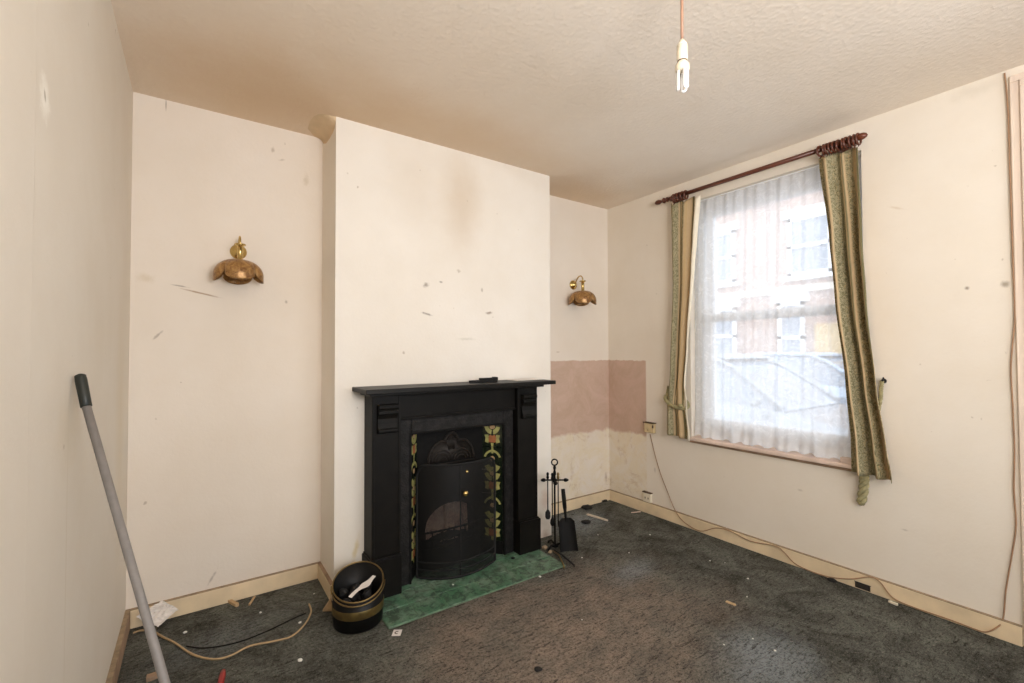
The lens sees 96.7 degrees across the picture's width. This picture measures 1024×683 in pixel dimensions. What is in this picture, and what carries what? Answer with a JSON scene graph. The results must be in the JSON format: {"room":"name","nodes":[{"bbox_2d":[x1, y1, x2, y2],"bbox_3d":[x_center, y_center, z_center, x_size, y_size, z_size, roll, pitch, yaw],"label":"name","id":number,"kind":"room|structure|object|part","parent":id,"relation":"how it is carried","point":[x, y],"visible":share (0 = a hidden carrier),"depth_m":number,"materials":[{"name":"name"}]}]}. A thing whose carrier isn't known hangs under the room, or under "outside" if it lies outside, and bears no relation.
{"room":"living room","nodes":[
{"label":"living room","id":0,"kind":"room"},
{"bbox_2d":[0,0,132,682],"bbox_3d":[-0.556,0.026,0.228,0.150,2.450,4.700,1,-2,-35],"label":"wall","id":1,"kind":"structure","parent":0,"point":[66,92],"depth_m":1.03,"materials":[{"name":"paint"}]},
{"bbox_2d":[106,609,130,682],"bbox_3d":[-0.483,1.209,0.251,0.018,0.085,4.400,1,-2,-35],"label":"baseboard","id":2,"kind":"structure","parent":1,"relation":"attached to","point":[112,677],"depth_m":1.80,"materials":[{"name":"brown wood"}]},
{"bbox_2d":[125,92,609,609],"bbox_3d":[-0.508,0.086,3.028,3.119,2.450,0.150,1,-2,-35],"label":"wall","id":3,"kind":"structure","parent":0,"point":[224,472],"depth_m":2.33,"materials":[{"name":"paint"}]},
{"bbox_2d":[213,236,263,284],"bbox_3d":[-1.342,-0.409,2.243,0.201,0.234,0.206,0,-1,10],"label":"wall light","id":4,"kind":"object","parent":3,"relation":"attached to","point":[238,271],"visible":1,"depth_m":2.19,"materials":[{"name":"gold metal"}]},
{"bbox_3d":[-1.341,-0.346,2.237,0.198,0.108,0.197,0,-1,10],"label":"lamp shade","id":5,"kind":"part","parent":4,"relation":"part of","materials":[{"name":"brown metal"}]},
{"bbox_2d":[130,489,609,628],"bbox_3d":[-0.456,1.267,2.934,3.083,0.085,0.018,1,-2,-35],"label":"baseboard","id":6,"kind":"structure","parent":3,"relation":"attached to","point":[193,602],"depth_m":2.32,"materials":[{"name":"beige wood"}]},
{"bbox_2d":[569,275,596,305],"bbox_3d":[0.546,-0.403,3.550,0.203,0.234,0.211,1,-2,-35],"label":"wall light","id":7,"kind":"object","parent":3,"relation":"attached to","point":[580,298],"visible":1,"depth_m":3.49,"materials":[{"name":"gold metal"}]},
{"bbox_3d":[0.548,-0.340,3.545,0.197,0.108,0.197,1,-2,-42],"label":"lamp shade","id":8,"kind":"part","parent":7,"relation":"part of","materials":[{"name":"brown metal"}]},
{"bbox_2d":[321,117,550,580],"bbox_3d":[-0.402,0.081,2.830,1.410,2.450,0.297,1,-2,-35],"label":"wall","id":9,"kind":"structure","parent":0,"point":[436,258],"depth_m":2.57,"materials":[{"name":"paint"}]},
{"bbox_2d":[308,114,335,143],"bbox_3d":[-1.027,-1.119,2.426,0.101,0.061,0.296,1,-2,-35],"label":"trim","id":10,"kind":"structure","parent":9,"relation":"attached to","point":[321,126],"depth_m":2.40,"materials":[{"name":"beige paint"}]},
{"bbox_2d":[317,561,332,599],"bbox_3d":[-0.985,1.257,2.398,0.018,0.085,0.297,1,-2,-35],"label":"baseboard","id":11,"kind":"structure","parent":9,"relation":"attached to","point":[324,578],"depth_m":2.37,"materials":[{"name":"brown wood"}]},
{"bbox_2d":[111,0,1023,208],"bbox_3d":[0.844,-1.243,1.229,3.569,0.120,4.700,1,-2,-35],"label":"ceiling","id":12,"kind":"structure","parent":0,"point":[582,95],"depth_m":1.93,"materials":[{"name":"white paint"}]},
{"bbox_2d":[675,0,689,92],"bbox_3d":[0.535,-0.982,1.434,0.084,0.390,0.084,1,-2,-35],"label":"pendant light","id":13,"kind":"object","parent":12,"relation":"hanging from","point":[682,68],"visible":1,"depth_m":1.42,"materials":[{"name":"beige plastic"}]},
{"bbox_3d":[0.535,-0.865,1.432,0.044,0.034,0.044,1,-1,-35],"label":"bulb","id":14,"kind":"part","parent":13,"relation":"part of","materials":[{"name":"white glass"}]},
{"bbox_2d":[117,500,1023,682],"bbox_3d":[0.853,1.327,1.174,3.569,0.120,4.700,1,-2,-35],"label":"floor","id":15,"kind":"structure","parent":0,"point":[658,611],"depth_m":2.00,"materials":[{"name":"carpet"}]},
{"bbox_2d":[74,374,170,682],"bbox_3d":[-0.796,0.674,1.015,0.623,1.196,0.026,-1,-1,21],"label":"pole","id":16,"kind":"object","parent":15,"relation":"on","point":[81,381],"visible":1,"depth_m":1.06,"materials":[{"name":"grey metal"}]},
{"bbox_2d":[146,671,157,681],"bbox_3d":[-1.371,1.278,1.740,0.041,0.015,0.032,1,-2,-35],"label":"dark offcut","id":17,"kind":"object","parent":15,"relation":"on","point":[152,676],"visible":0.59,"depth_m":1.73,"materials":[{"name":"beige wood"}]},
{"bbox_2d":[136,601,177,626],"bbox_3d":[-1.617,1.235,2.080,0.119,0.077,0.103,0,-1,2],"label":"crumpled paper","id":18,"kind":"object","parent":15,"relation":"on","point":[161,611],"visible":0.78,"depth_m":2.08,"materials":[{"name":"white paper"}]},
{"bbox_2d":[218,669,225,682],"bbox_3d":[-1.070,1.272,1.666,0.021,0.024,0.219,0,-1,-26],"label":"screwdriver","id":19,"kind":"object","parent":15,"relation":"on","point":[222,675],"visible":1,"depth_m":1.72,"materials":[{"name":"red plastic"}]},
{"bbox_2d":[133,603,311,659],"bbox_3d":[-1.279,1.286,1.979,0.737,0.008,0.330,0,-1,-17],"label":"cable","id":20,"kind":"object","parent":15,"relation":"on","point":[304,624],"visible":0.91,"depth_m":1.93,"materials":[{"name":"plastic"}]},
{"bbox_2d":[228,599,238,606],"bbox_3d":[-1.375,1.290,2.248,0.084,0.013,0.018,-1,-1,32],"label":"wood splinter","id":21,"kind":"object","parent":15,"relation":"on","point":[231,601],"visible":1,"depth_m":2.24,"materials":[{"name":"beige wood"}]},
{"bbox_2d":[185,613,305,648],"bbox_3d":[-1.157,1.288,2.009,0.468,0.006,0.090,1,-1,-31],"label":"cable","id":22,"kind":"object","parent":15,"relation":"on","point":[303,613],"visible":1,"depth_m":1.96,"materials":[{"name":"black rubber"}]},
{"bbox_2d":[323,598,331,610],"bbox_3d":[-0.886,1.264,2.191,0.054,0.060,0.016,0,-1,-1],"label":"wedge","id":23,"kind":"object","parent":15,"relation":"on","point":[328,607],"visible":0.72,"depth_m":2.18,"materials":[{"name":"brown wood"}]},
{"bbox_2d":[330,561,384,634],"bbox_3d":[-0.713,1.181,2.108,0.237,0.223,0.237,1,-2,-35],"label":"bucket","id":24,"kind":"object","parent":15,"relation":"on","point":[350,618],"depth_m":2.06,"materials":[{"name":"black metal"}]},
{"bbox_2d":[339,588,348,599],"bbox_3d":[-0.782,1.172,2.117,0.047,0.053,0.042,0,-1,4],"label":"lump","id":25,"kind":"object","parent":24,"relation":"in","point":[343,592],"visible":0.93,"depth_m":2.10,"materials":[{"name":"black stone"}]},
{"bbox_2d":[349,590,358,601],"bbox_3d":[-0.731,1.173,2.107,0.047,0.052,0.041,0,-1,-22],"label":"lump","id":26,"kind":"object","parent":24,"relation":"in","point":[356,595],"visible":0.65,"depth_m":2.09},
{"bbox_2d":[350,583,359,591],"bbox_3d":[-0.741,1.167,2.154,0.048,0.050,0.044,1,-2,-41],"label":"lump","id":27,"kind":"object","parent":24,"relation":"in","point":[355,586],"visible":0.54,"depth_m":2.14,"materials":[{"name":"black stone"}]},
{"bbox_3d":[-0.697,1.142,2.055,0.242,0.052,0.123,0,-1,-15],"label":"bail handle","id":28,"kind":"part","parent":24,"relation":"part of","materials":[{"name":"gold metal"}]},
{"bbox_2d":[354,592,362,601],"bbox_3d":[-0.729,1.226,2.171,0.051,0.052,0.048,0,-1,-5],"label":"lump","id":29,"kind":"object","parent":24,"relation":"in","point":[359,598],"visible":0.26,"depth_m":2.16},
{"bbox_3d":[-0.689,1.128,2.099,0.044,0.030,0.152,-1,-1,26],"label":"paper strip","id":30,"kind":"part","parent":24,"relation":"part of","materials":[{"name":"white paper"}]},
{"bbox_2d":[362,589,371,599],"bbox_3d":[-0.671,1.175,2.118,0.039,0.052,0.049,-1,-1,16],"label":"lump","id":31,"kind":"object","parent":24,"relation":"in","point":[367,593],"visible":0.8,"depth_m":2.10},
{"bbox_2d":[392,629,401,635],"bbox_3d":[-0.509,1.288,2.015,0.038,0.002,0.044,0,-1,-2],"label":"paper square","id":32,"kind":"object","parent":15,"relation":"on","point":[395,632],"visible":1,"depth_m":2.02,"materials":[{"name":"white paper"}]},
{"bbox_2d":[382,550,565,628],"bbox_3d":[-0.231,1.294,2.499,1.050,0.009,0.392,1,-2,-35],"label":"tiled hearth","id":33,"kind":"object","parent":15,"relation":"on","point":[419,599],"visible":0.73,"depth_m":2.40,"materials":[{"name":"tile"}]},
{"bbox_2d":[352,377,555,598],"bbox_3d":[-0.275,0.749,2.575,1.170,1.084,0.240,1,-2,-35],"label":"fireplace surround","id":34,"kind":"object","parent":33,"relation":"on","point":[386,406],"depth_m":2.41,"materials":[{"name":"black paint"}]},
{"bbox_3d":[-0.168,0.224,2.655,0.175,0.030,0.048,0,-1,-29],"label":"iron damper handle","id":35,"kind":"part","parent":34,"relation":"part of","materials":[{"name":"black metal"}]},
{"bbox_2d":[507,378,543,380],"bbox_3d":[0.087,0.237,2.862,0.220,0.005,0.120,1,-2,-35],"label":"paper sheet","id":36,"kind":"object","parent":34,"relation":"on","point":[518,379],"visible":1,"depth_m":2.84,"materials":[{"name":"white paper"}]},
{"bbox_2d":[415,457,495,579],"bbox_3d":[-0.284,0.979,2.529,0.477,0.622,0.141,0,-1,-25],"label":"guard","id":37,"kind":"object","parent":33,"relation":"on","point":[488,471],"visible":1,"depth_m":2.49,"materials":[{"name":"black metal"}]},
{"bbox_2d":[400,410,512,585],"bbox_3d":[-0.392,0.858,2.743,0.739,0.875,0.356,1,-2,-35],"label":"fireplace insert","id":38,"kind":"object","parent":33,"relation":"on","point":[453,439],"visible":0.58,"depth_m":2.69,"materials":[{"name":"metal"}]},
{"bbox_3d":[-0.543,1.252,2.500,0.012,0.078,0.128,0,-1,4],"label":"tile kick plate","id":39,"kind":"part","parent":38,"relation":"part of","materials":[{"name":"metal"}]},
{"bbox_3d":[-0.364,0.900,2.703,0.431,0.789,0.020,1,-1,-35],"label":"hood plate","id":40,"kind":"part","parent":38,"relation":"part of","materials":[{"name":"metal"}]},
{"bbox_3d":[-0.118,1.257,2.795,0.128,0.078,0.012,-1,-1,17],"label":"tile kick plate","id":41,"kind":"part","parent":38,"relation":"part of","materials":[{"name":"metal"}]},
{"bbox_2d":[534,666,541,671],"bbox_3d":[0.103,1.278,1.777,0.032,0.009,0.028,0,-1,1],"label":"scrap","id":42,"kind":"object","parent":15,"relation":"on","point":[537,668],"visible":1,"depth_m":1.77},
{"bbox_2d":[541,459,568,551],"bbox_3d":[0.257,1.023,2.879,0.153,0.561,0.155,1,-2,-45],"label":"stand","id":43,"kind":"object","parent":15,"relation":"on","point":[555,545],"visible":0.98,"depth_m":2.88,"materials":[{"name":"metal"}]},
{"bbox_2d":[545,472,550,518],"bbox_3d":[0.225,0.969,2.869,0.034,0.292,0.034,1,-2,-35],"label":"brush","id":44,"kind":"object","parent":43,"relation":"hanging from","point":[547,513],"visible":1,"depth_m":2.87,"materials":[{"name":"metal"}]},
{"bbox_3d":[0.225,0.967,2.869,0.006,0.196,0.006,-1,-1,33],"label":"rod","id":45,"kind":"part","parent":44,"relation":"part of","materials":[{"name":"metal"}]},
{"bbox_2d":[550,473,554,525],"bbox_3d":[0.253,0.989,2.853,0.030,0.332,0.030,1,-2,-35],"label":"rake","id":46,"kind":"object","parent":43,"relation":"hanging from","point":[552,522],"visible":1,"depth_m":2.85,"materials":[{"name":"metal"}]},
{"bbox_3d":[0.252,0.987,2.853,0.006,0.236,0.006,-1,-1,33],"label":"rod","id":47,"kind":"part","parent":46,"relation":"part of","materials":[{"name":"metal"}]},
{"bbox_2d":[550,517,554,525],"bbox_3d":[0.253,1.127,2.850,0.030,0.056,0.030,1,-1,-35],"label":"bowl","id":48,"kind":"object","parent":46,"relation":"on","point":[552,522],"depth_m":2.84,"materials":[{"name":"metal"}]},
{"bbox_2d":[557,472,558,526],"bbox_3d":[0.290,0.994,2.863,0.017,0.342,0.017,1,-2,-35],"label":"poker","id":49,"kind":"object","parent":43,"relation":"hanging from","point":[557,472],"visible":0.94,"depth_m":2.86,"materials":[{"name":"metal"}]},
{"bbox_3d":[0.290,0.992,2.863,0.006,0.246,0.006,0,-1,-12],"label":"rod","id":50,"kind":"part","parent":49,"relation":"part of","materials":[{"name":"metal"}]},
{"bbox_2d":[552,549,574,567],"bbox_3d":[0.282,1.287,2.709,0.073,0.028,0.246,0,-1,-23],"label":"tongs","id":51,"kind":"object","parent":15,"relation":"on","point":[554,550],"visible":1,"depth_m":2.69,"materials":[{"name":"gold metal"}]},
{"bbox_3d":[0.280,1.287,2.710,0.020,0.028,0.242,0,-1,-10],"label":"arm","id":52,"kind":"part","parent":51,"relation":"part of","materials":[{"name":"gold metal"}]},
{"bbox_2d":[558,489,577,552],"bbox_3d":[0.345,1.109,2.832,0.119,0.368,0.082,0,-1,-1],"label":"shovel","id":53,"kind":"object","parent":15,"relation":"on","point":[567,531],"visible":1,"depth_m":2.82,"materials":[{"name":"black metal"}]},
{"bbox_3d":[0.326,0.985,2.855,0.026,0.120,0.042,1,-1,-35],"label":"handle","id":54,"kind":"part","parent":53,"relation":"part of","materials":[{"name":"black metal"}]},
{"bbox_2d":[563,509,566,521],"bbox_3d":[0.332,1.080,2.844,0.029,0.090,0.023,-1,-1,28],"label":"socket","id":55,"kind":"object","parent":53,"relation":"attached to","point":[565,510],"depth_m":2.84,"materials":[{"name":"black metal"}]},
{"bbox_3d":[0.346,1.192,2.812,0.119,0.200,0.046,0,-1,-1],"label":"blade","id":56,"kind":"part","parent":53,"relation":"part of","materials":[{"name":"black metal"}]},
{"bbox_2d":[581,520,590,523],"bbox_3d":[0.538,1.304,3.296,0.077,0.019,0.065,-1,-2,35],"label":"scrap","id":57,"kind":"object","parent":15,"relation":"on","point":[582,521],"visible":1,"depth_m":3.28,"materials":[{"name":"black"}]},
{"bbox_2d":[581,504,592,509],"bbox_3d":[0.592,1.308,3.600,0.089,0.022,0.089,-1,-1,17],"label":"scrap","id":58,"kind":"object","parent":15,"relation":"on","point":[587,506],"visible":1,"depth_m":3.58,"materials":[{"name":"black"}]},
{"bbox_2d":[587,513,607,520],"bbox_3d":[0.635,1.309,3.391,0.016,0.011,0.186,1,-2,-45],"label":"white lath","id":59,"kind":"object","parent":15,"relation":"on","point":[588,514],"visible":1,"depth_m":3.38,"materials":[{"name":"white wood"}]},
{"bbox_2d":[607,65,1023,645],"bbox_3d":[2.193,0.057,2.132,0.300,2.450,4.700,1,-2,-35],"label":"wall","id":60,"kind":"structure","parent":0,"point":[937,247],"depth_m":2.23,"materials":[{"name":"paint"}]},
{"bbox_2d":[642,490,652,502],"bbox_3d":[1.038,1.192,3.493,0.026,0.076,0.080,1,-2,-35],"label":"wall socket","id":61,"kind":"object","parent":60,"relation":"attached to","point":[647,496],"visible":1,"depth_m":3.48,"materials":[{"name":"beige plastic"}]},
{"bbox_2d":[643,421,655,432],"bbox_3d":[1.050,0.656,3.476,0.036,0.079,0.098,1,-2,-35],"label":"junction box","id":62,"kind":"object","parent":60,"relation":"attached to","point":[650,427],"visible":1,"depth_m":3.46,"materials":[{"name":"plastic"}]},
{"bbox_2d":[655,132,867,204],"bbox_3d":[1.457,-1.037,2.861,0.101,0.064,1.304,1,-2,-35],"label":"pole","id":63,"kind":"object","parent":60,"relation":"attached to","point":[861,136],"visible":0.73,"depth_m":2.73,"materials":[{"name":"brown wood"}]},
{"bbox_2d":[667,194,700,441],"bbox_3d":[1.195,-0.160,3.189,0.063,1.687,0.292,1,-2,-35],"label":"curtain","id":64,"kind":"object","parent":63,"relation":"hanging from","point":[684,215],"visible":0.98,"depth_m":3.19,"materials":[{"name":"beige fabric"}]},
{"bbox_2d":[663,386,689,409],"bbox_3d":[1.165,0.401,3.248,0.114,0.158,0.212,1,-2,-35],"label":"tieback","id":65,"kind":"object","parent":64,"relation":"attached to","point":[680,406],"visible":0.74,"depth_m":3.21,"materials":[{"name":"fabric"}]},
{"bbox_3d":[1.432,-1.037,2.844,0.027,0.027,1.104,1,-1,-35],"label":"rod","id":66,"kind":"part","parent":63,"relation":"part of","materials":[{"name":"brown wood"}]},
{"bbox_2d":[816,145,822,158],"bbox_3d":[1.681,-1.034,2.485,0.065,0.071,0.011,0,-1,-22],"label":"curtain ring","id":67,"kind":"object","parent":63,"relation":"hanging from","point":[817,147],"visible":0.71,"depth_m":2.48,"materials":[{"name":"brown wood"}]},
{"bbox_2d":[823,143,830,155],"bbox_3d":[1.701,-1.034,2.456,0.065,0.071,0.011,0,-1,-29],"label":"curtain ring","id":68,"kind":"object","parent":63,"relation":"hanging from","point":[825,144],"visible":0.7,"depth_m":2.44,"materials":[{"name":"brown wood"}]},
{"bbox_2d":[827,142,834,154],"bbox_3d":[1.711,-1.035,2.442,0.065,0.071,0.011,0,-1,-25],"label":"curtain ring","id":69,"kind":"object","parent":63,"relation":"hanging from","point":[829,143],"visible":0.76,"depth_m":2.43,"materials":[{"name":"brown wood"}]},
{"bbox_2d":[830,141,837,153],"bbox_3d":[1.721,-1.035,2.427,0.065,0.071,0.011,0,-1,-24],"label":"curtain ring","id":70,"kind":"object","parent":63,"relation":"hanging from","point":[832,142],"visible":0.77,"depth_m":2.42,"materials":[{"name":"brown wood"}]},
{"bbox_2d":[835,139,840,152],"bbox_3d":[1.731,-1.035,2.413,0.065,0.071,0.011,0,-1,-29],"label":"curtain ring","id":71,"kind":"object","parent":63,"relation":"hanging from","point":[837,140],"visible":0.75,"depth_m":2.40,"materials":[{"name":"brown wood"}]},
{"bbox_2d":[840,138,844,151],"bbox_3d":[1.741,-1.036,2.398,0.065,0.071,0.011,1,-2,-44],"label":"curtain ring","id":72,"kind":"object","parent":63,"relation":"hanging from","point":[841,139],"visible":0.73,"depth_m":2.38,"materials":[{"name":"brown wood"}]},
{"bbox_2d":[842,137,848,149],"bbox_3d":[1.751,-1.036,2.384,0.065,0.071,0.011,0,-1,-26],"label":"curtain ring","id":73,"kind":"object","parent":63,"relation":"hanging from","point":[844,138],"visible":0.76,"depth_m":2.37,"materials":[{"name":"brown wood"}]},
{"bbox_2d":[847,135,852,148],"bbox_3d":[1.761,-1.036,2.370,0.065,0.071,0.011,1,-2,-37],"label":"curtain ring","id":74,"kind":"object","parent":63,"relation":"hanging from","point":[849,136],"visible":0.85,"depth_m":2.36,"materials":[{"name":"brown wood"}]},
{"bbox_2d":[851,134,856,147],"bbox_3d":[1.771,-1.037,2.355,0.065,0.071,0.011,1,-2,-39],"label":"curtain ring","id":75,"kind":"object","parent":63,"relation":"hanging from","point":[854,144],"visible":0.72,"depth_m":2.34,"materials":[{"name":"brown wood"}]},
{"bbox_2d":[819,147,891,482],"bbox_3d":[1.768,-0.167,2.361,0.102,1.708,0.316,1,-2,-35],"label":"curtain","id":76,"kind":"object","parent":63,"relation":"hanging from","point":[839,172],"visible":1,"depth_m":2.36,"materials":[{"name":"fabric"}]},
{"bbox_2d":[855,133,861,146],"bbox_3d":[1.780,-1.037,2.341,0.065,0.071,0.011,1,-1,-31],"label":"curtain ring","id":77,"kind":"object","parent":63,"relation":"hanging from","point":[856,134],"visible":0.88,"depth_m":2.33,"materials":[{"name":"brown wood"}]},
{"bbox_2d":[690,435,850,468],"bbox_3d":[1.583,0.669,2.796,0.134,0.024,1.030,1,-2,-35],"label":"window sill","id":78,"kind":"structure","parent":60,"relation":"attached to","point":[810,457],"depth_m":2.72,"materials":[{"name":"beige wood"}]},
{"bbox_2d":[840,456,850,463],"bbox_3d":[1.785,0.633,2.426,0.035,0.030,0.055,1,-2,-35],"label":"wood block","id":79,"kind":"object","parent":78,"relation":"on","point":[847,460],"visible":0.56,"depth_m":2.42,"materials":[{"name":"beige wood"}]},
{"bbox_2d":[690,440,850,470],"bbox_3d":[1.549,0.690,2.778,0.010,0.018,1.060,1,-2,-35],"label":"trim","id":80,"kind":"structure","parent":60,"relation":"attached to","point":[735,449],"depth_m":2.73,"materials":[{"name":"brown wood"}]},
{"bbox_2d":[700,152,860,201],"bbox_3d":[1.566,-0.991,2.830,0.006,0.006,1.018,1,-2,-35],"label":"wire","id":81,"kind":"object","parent":60,"relation":"attached to","point":[860,152],"visible":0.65,"depth_m":2.83,"materials":[{"name":"white plastic"}]},
{"bbox_2d":[694,154,861,459],"bbox_3d":[1.564,-0.166,2.808,0.048,1.642,0.998,1,-2,-35],"label":"curtain","id":82,"kind":"object","parent":81,"relation":"hanging from","point":[769,366],"visible":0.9,"depth_m":2.79,"materials":[{"name":"white fabric"}]},
{"bbox_2d":[609,489,1022,646],"bbox_3d":[2.066,1.238,2.016,0.018,0.085,4.400,1,-2,-35],"label":"baseboard","id":83,"kind":"structure","parent":60,"relation":"attached to","point":[1009,631],"depth_m":2.42,"materials":[{"name":"beige wood"}]},
{"bbox_2d":[650,73,1016,632],"bbox_3d":[1.589,0.076,2.711,0.026,2.437,1.913,1,-2,-35],"label":"cable","id":84,"kind":"object","parent":60,"relation":"attached to","point":[1009,569],"visible":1,"depth_m":1.95,"materials":[{"name":"beige plastic"}]},
{"bbox_2d":[861,172,862,241],"bbox_3d":[1.650,-0.177,2.869,0.076,1.643,1.020,1,-2,-35],"label":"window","id":85,"kind":"structure","parent":60,"relation":"in","point":[861,172],"depth_m":2.47,"materials":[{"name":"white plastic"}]},
{"bbox_2d":[854,580,870,591],"bbox_3d":[1.815,1.268,2.358,0.004,0.031,0.072,1,-2,-35],"label":"outlet","id":86,"kind":"object","parent":60,"relation":"attached to","point":[857,584],"visible":1,"depth_m":2.36,"materials":[{"name":"grey plastic"}]},
{"bbox_2d":[1009,72,1023,601],"bbox_3d":[2.485,0.061,1.531,0.142,2.415,1.050,1,-2,-35],"label":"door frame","id":87,"kind":"structure","parent":60,"relation":"in","point":[1016,86],"depth_m":1.92,"materials":[{"name":"beige wood"}]},
{"bbox_3d":[1.868,0.195,2.296,0.044,0.034,0.026,1,-2,-35],"label":"hook","id":88,"kind":"object","parent":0,"visible":0},
{"bbox_2d":[856,380,883,505],"bbox_3d":[1.839,0.522,2.338,0.051,0.652,0.125,1,-2,-45],"label":"tieback","id":89,"kind":"object","parent":88,"relation":"hanging from","point":[863,486],"visible":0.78,"depth_m":2.34,"materials":[{"name":"green fabric"}]}
]}

